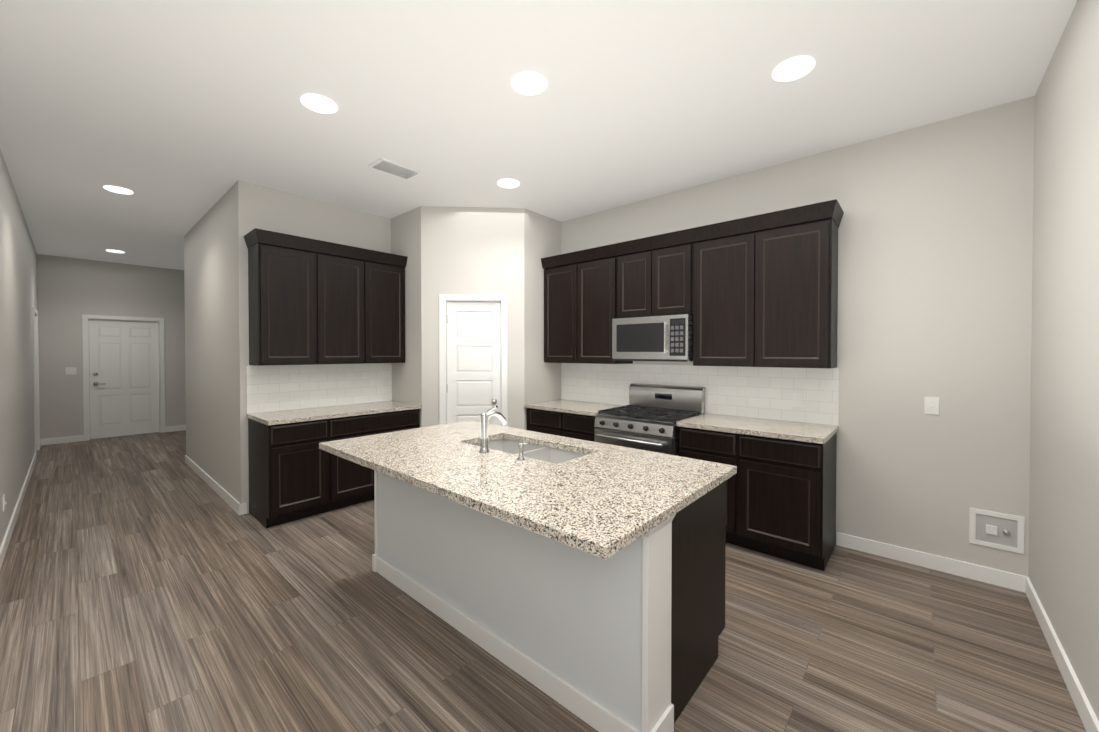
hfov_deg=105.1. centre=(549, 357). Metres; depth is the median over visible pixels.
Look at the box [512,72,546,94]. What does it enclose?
recessed light
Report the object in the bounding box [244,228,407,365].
upper cabinet
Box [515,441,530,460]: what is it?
soap dispenser
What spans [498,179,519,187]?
recessed light
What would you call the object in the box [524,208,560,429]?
wall
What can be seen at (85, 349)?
door frame
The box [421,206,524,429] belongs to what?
wall
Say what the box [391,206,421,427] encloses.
wall
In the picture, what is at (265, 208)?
wall
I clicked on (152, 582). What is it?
floor
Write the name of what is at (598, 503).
island countertop
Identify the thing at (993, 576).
baseboard
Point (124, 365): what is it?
front door
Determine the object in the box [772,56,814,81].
recessed light
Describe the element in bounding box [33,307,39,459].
door frame
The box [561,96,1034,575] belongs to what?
wall
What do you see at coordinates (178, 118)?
ceiling
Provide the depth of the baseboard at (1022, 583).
1.92 m
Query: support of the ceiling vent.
in the ceiling
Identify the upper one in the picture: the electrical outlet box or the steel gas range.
the steel gas range
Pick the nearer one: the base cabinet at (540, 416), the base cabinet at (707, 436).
the base cabinet at (707, 436)
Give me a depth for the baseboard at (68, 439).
6.89 m
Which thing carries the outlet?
attached to the wall at (18, 282)
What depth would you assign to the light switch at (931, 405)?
2.88 m
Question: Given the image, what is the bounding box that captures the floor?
[0,430,1085,731]
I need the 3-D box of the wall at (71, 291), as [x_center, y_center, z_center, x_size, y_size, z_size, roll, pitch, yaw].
[-6.783,-0.137,8.330,0.120,3.050,4.480,1,1,41]
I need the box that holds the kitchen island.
[372,469,725,731]
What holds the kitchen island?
on the floor
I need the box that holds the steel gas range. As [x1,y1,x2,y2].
[594,383,704,455]
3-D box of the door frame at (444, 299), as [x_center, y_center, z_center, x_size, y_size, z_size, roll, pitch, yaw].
[-0.823,0.376,4.599,0.730,2.116,0.116,0,1,-4]
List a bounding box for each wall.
[0,149,37,546]
[37,254,185,438]
[184,184,236,499]
[235,180,390,512]
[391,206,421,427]
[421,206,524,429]
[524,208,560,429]
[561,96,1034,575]
[1028,0,1098,720]
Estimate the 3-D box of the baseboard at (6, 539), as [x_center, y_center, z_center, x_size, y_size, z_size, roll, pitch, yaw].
[-3.456,1.404,2.603,9.643,0.100,0.017,1,1,41]
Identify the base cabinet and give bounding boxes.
[246,363,421,527]
[524,399,595,434]
[556,403,628,441]
[676,411,755,543]
[732,415,838,570]
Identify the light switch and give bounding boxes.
[65,367,76,374]
[924,397,938,414]
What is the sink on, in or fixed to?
in the island countertop
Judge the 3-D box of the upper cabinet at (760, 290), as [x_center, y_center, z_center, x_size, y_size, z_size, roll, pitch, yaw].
[1.915,-0.514,3.246,0.539,1.180,0.370,1,1,41]
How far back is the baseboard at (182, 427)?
7.93 m
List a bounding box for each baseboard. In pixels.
[0,453,35,569]
[44,435,83,444]
[165,425,185,431]
[185,455,246,515]
[836,532,1019,590]
[1020,575,1098,731]
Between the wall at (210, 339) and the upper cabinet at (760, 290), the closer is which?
the upper cabinet at (760, 290)
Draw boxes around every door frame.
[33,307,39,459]
[82,315,164,440]
[439,294,507,426]
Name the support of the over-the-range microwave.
attached to the upper cabinet at (668, 252)
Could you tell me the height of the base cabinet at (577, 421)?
0.923 m
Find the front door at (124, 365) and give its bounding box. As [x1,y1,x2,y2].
[89,320,159,438]
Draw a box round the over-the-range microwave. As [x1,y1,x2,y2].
[612,314,692,361]
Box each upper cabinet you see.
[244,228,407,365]
[541,252,572,362]
[573,244,612,363]
[613,237,648,363]
[649,229,688,316]
[689,217,748,366]
[749,199,843,368]
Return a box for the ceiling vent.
[368,158,422,179]
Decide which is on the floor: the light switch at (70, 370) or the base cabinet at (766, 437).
the base cabinet at (766, 437)
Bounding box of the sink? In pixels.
[471,437,582,460]
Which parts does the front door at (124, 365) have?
front door hardware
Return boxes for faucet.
[475,405,510,452]
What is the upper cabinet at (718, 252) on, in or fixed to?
attached to the wall at (935, 245)
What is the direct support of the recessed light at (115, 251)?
in the ceiling
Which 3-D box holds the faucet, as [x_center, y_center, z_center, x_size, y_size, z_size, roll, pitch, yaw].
[-0.296,0.399,2.415,0.123,0.270,0.211,1,1,41]
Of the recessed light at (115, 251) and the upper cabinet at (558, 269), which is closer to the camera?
the upper cabinet at (558, 269)
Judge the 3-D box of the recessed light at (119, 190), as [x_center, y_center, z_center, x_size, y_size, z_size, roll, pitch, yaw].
[-4.144,-1.606,4.046,0.204,0.011,0.204,1,1,41]
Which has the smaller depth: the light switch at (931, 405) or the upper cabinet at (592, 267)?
the light switch at (931, 405)
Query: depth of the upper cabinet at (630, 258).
4.05 m
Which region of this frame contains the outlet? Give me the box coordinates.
[3,494,5,511]
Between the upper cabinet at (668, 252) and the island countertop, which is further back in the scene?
the upper cabinet at (668, 252)
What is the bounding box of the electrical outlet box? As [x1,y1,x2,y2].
[969,508,1024,553]
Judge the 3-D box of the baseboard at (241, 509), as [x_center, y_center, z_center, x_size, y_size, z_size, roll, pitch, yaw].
[-3.862,1.379,4.765,2.797,0.100,0.034,1,1,41]
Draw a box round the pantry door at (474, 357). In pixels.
[446,302,500,425]
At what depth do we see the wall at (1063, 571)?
1.94 m
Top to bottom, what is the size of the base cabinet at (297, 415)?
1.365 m
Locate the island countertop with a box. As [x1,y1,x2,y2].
[319,421,736,560]
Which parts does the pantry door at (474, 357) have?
pantry door hardware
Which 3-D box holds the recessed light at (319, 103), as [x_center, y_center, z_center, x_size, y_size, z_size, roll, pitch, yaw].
[-1.447,-1.590,2.645,0.204,0.011,0.204,1,1,41]
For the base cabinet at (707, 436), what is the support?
on the floor
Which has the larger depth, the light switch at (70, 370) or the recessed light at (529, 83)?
the light switch at (70, 370)
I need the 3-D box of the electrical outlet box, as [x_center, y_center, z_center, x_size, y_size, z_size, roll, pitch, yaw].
[2.842,1.103,2.676,0.242,0.230,0.033,1,1,41]
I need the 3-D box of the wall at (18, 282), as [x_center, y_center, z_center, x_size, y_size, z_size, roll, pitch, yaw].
[-4.030,-0.076,3.004,11.290,3.050,0.120,1,1,41]
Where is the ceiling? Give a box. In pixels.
[0,0,1076,269]
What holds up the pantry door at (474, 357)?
in the wall at (472, 250)
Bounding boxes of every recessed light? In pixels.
[103,186,132,193]
[106,250,124,252]
[301,94,336,113]
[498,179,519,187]
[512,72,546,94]
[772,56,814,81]

